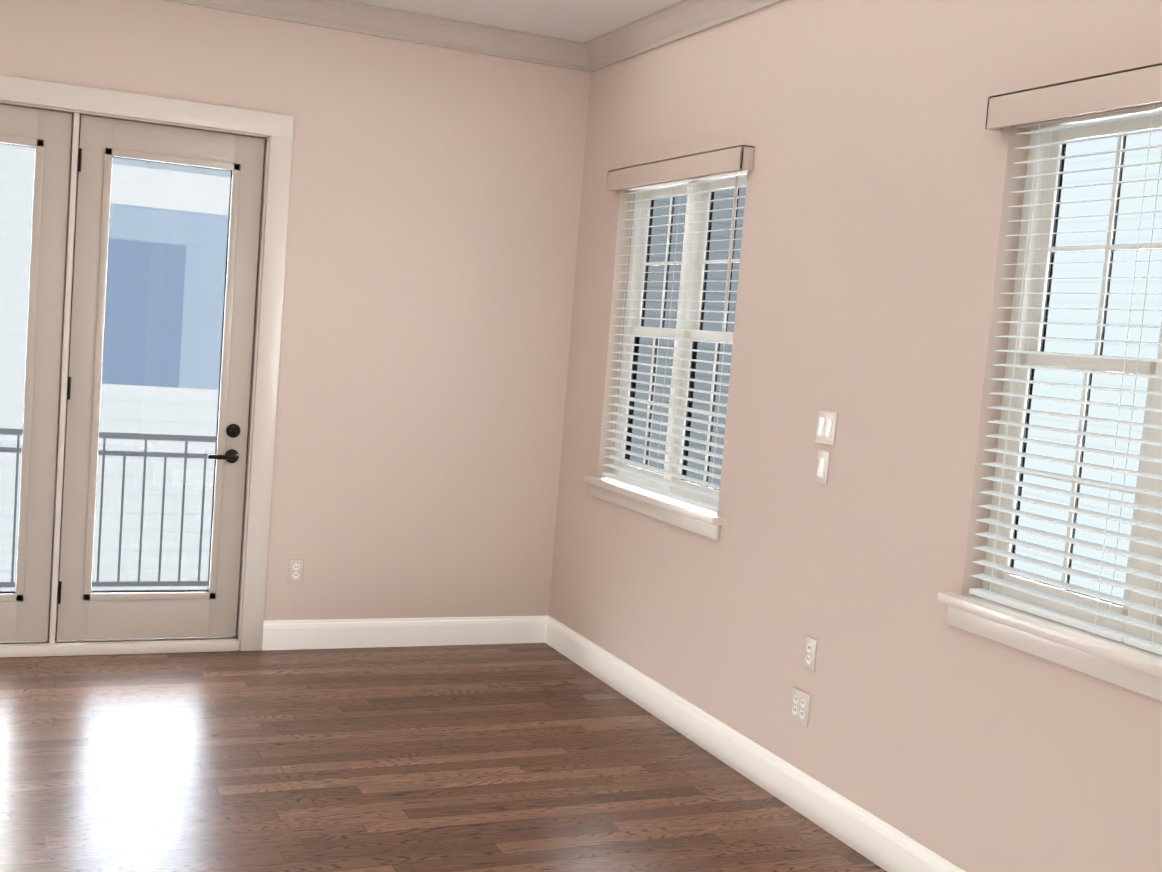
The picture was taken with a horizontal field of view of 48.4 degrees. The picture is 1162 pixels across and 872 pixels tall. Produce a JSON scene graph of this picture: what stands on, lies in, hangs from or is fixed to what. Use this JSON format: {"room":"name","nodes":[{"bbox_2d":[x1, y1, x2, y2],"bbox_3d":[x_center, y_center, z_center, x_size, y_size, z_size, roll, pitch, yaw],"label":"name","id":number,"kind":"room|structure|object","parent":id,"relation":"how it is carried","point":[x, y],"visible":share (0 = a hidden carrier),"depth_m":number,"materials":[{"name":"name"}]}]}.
{"room":"empty living room","nodes":[
{"label":"empty living room","id":0,"kind":"room"},
{"bbox_2d":[0,0,590,620],"bbox_3d":[-2.140,-0.036,5.858,4.721,4.050,0.160,2,5,-24],"label":"wall","id":1,"kind":"structure","parent":0,"point":[430,270],"depth_m":6.27,"materials":[{"name":"beige paint"}]},
{"bbox_2d":[0,104,71,641],"bbox_3d":[-2.677,-0.260,5.566,0.800,2.336,0.061,2,5,-24],"label":"door","id":2,"kind":"structure","parent":1,"relation":"in","point":[35,146],"depth_m":5.66,"materials":[{"name":"beige"}]},
{"bbox_2d":[0,75,293,657],"bbox_3d":[-2.688,-0.290,5.593,2.690,2.510,0.212,2,5,-24],"label":"door frame","id":3,"kind":"structure","parent":1,"relation":"attached to","point":[274,131],"depth_m":5.93,"materials":[{"name":"beige wood"}]},
{"bbox_2d":[56,115,264,639],"bbox_3d":[-1.909,-0.224,5.881,0.793,2.336,0.111,2,5,-24],"label":"door","id":4,"kind":"structure","parent":1,"relation":"in","point":[167,228],"depth_m":5.89,"materials":[{"name":"beige"}]},
{"bbox_2d":[288,559,303,582],"bbox_3d":[-1.365,0.648,6.185,0.070,0.114,0.009,2,5,-24],"label":"electrical outlet","id":5,"kind":"object","parent":1,"relation":"attached to","point":[295,572],"visible":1,"depth_m":6.18,"materials":[{"name":"beige plastic"}]},
{"bbox_2d":[0,643,886,871],"bbox_3d":[-0.440,1.511,1.882,4.721,0.120,9.086,2,5,-24],"label":"floor","id":6,"kind":"structure","parent":0,"point":[530,757],"depth_m":4.62,"materials":[{"name":"brown wood"}]},
{"bbox_2d":[347,0,682,42],"bbox_3d":[-0.191,-1.639,1.628,4.721,0.120,9.086,2,5,-24],"label":"ceiling","id":7,"kind":"structure","parent":0,"point":[582,21],"depth_m":5.90,"materials":[{"name":"white paint"}]},
{"bbox_2d":[549,0,1161,871],"bbox_3d":[1.153,-0.135,4.079,0.160,3.050,5.695,2,5,-24],"label":"wall","id":8,"kind":"structure","parent":0,"point":[881,230],"depth_m":4.33,"materials":[{"name":"beige paint"}]},
{"bbox_2d":[165,0,784,71],"bbox_3d":[-0.200,-1.520,1.637,4.401,0.118,8.766,2,5,-24],"label":"crown molding","id":9,"kind":"structure","parent":8,"relation":"attached to","point":[672,23],"depth_m":6.02,"materials":[{"name":"beige paint"}]},
{"bbox_2d":[262,616,965,871],"bbox_3d":[-0.430,1.382,1.872,4.401,0.140,8.766,2,5,-24],"label":"baseboard","id":10,"kind":"structure","parent":8,"relation":"attached to","point":[885,846],"depth_m":5.58,"materials":[{"name":"white wood"}]},
{"bbox_2d":[584,174,746,539],"bbox_3d":[0.410,-0.400,5.695,0.195,1.520,1.270,2,5,-24],"label":"window","id":11,"kind":"structure","parent":8,"relation":"in","point":[682,515],"depth_m":5.69,"materials":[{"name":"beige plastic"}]},
{"bbox_2d":[602,144,753,512],"bbox_3d":[0.378,-0.472,5.673,0.128,1.459,1.250,2,5,-24],"label":"window blind","id":12,"kind":"object","parent":11,"relation":"attached to","point":[723,162],"visible":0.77,"depth_m":5.61,"materials":[{"name":"white plastic"}]},
{"bbox_2d":[789,687,810,726],"bbox_3d":[0.779,0.965,4.604,0.009,0.114,0.116,2,5,-24],"label":"electrical outlet","id":13,"kind":"object","parent":8,"relation":"attached to","point":[800,707],"visible":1,"depth_m":4.60,"materials":[{"name":"beige plastic"}]},
{"bbox_2d":[803,636,816,671],"bbox_3d":[0.807,0.769,4.560,0.009,0.114,0.070,2,5,-24],"label":"electrical outlet","id":14,"kind":"object","parent":8,"relation":"attached to","point":[809,657],"visible":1,"depth_m":4.55,"materials":[{"name":"beige plastic"}]},
{"bbox_2d":[815,450,829,484],"bbox_3d":[0.844,0.110,4.533,0.016,0.114,0.070,2,5,-24],"label":"light switch","id":15,"kind":"object","parent":8,"relation":"attached to","point":[822,467],"visible":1,"depth_m":4.52,"materials":[{"name":"beige plastic"}]},
{"bbox_2d":[815,410,837,445],"bbox_3d":[0.855,-0.029,4.522,0.016,0.114,0.116,2,5,-24],"label":"light switch","id":16,"kind":"object","parent":8,"relation":"attached to","point":[826,427],"visible":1,"depth_m":4.51,"materials":[{"name":"beige plastic"}]},
{"bbox_2d":[937,110,1161,700],"bbox_3d":[1.470,-0.122,3.283,0.195,1.520,1.288,2,5,-24],"label":"window","id":17,"kind":"structure","parent":8,"relation":"in","point":[1099,657],"depth_m":3.58,"materials":[{"name":"beige plastic"}]},
{"bbox_2d":[969,63,1161,654],"bbox_3d":[1.437,-0.193,3.261,0.128,1.459,1.268,2,5,-24],"label":"window blind","id":18,"kind":"object","parent":17,"relation":"attached to","point":[1120,93],"visible":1,"depth_m":3.49,"materials":[{"name":"white plastic"}]}
]}

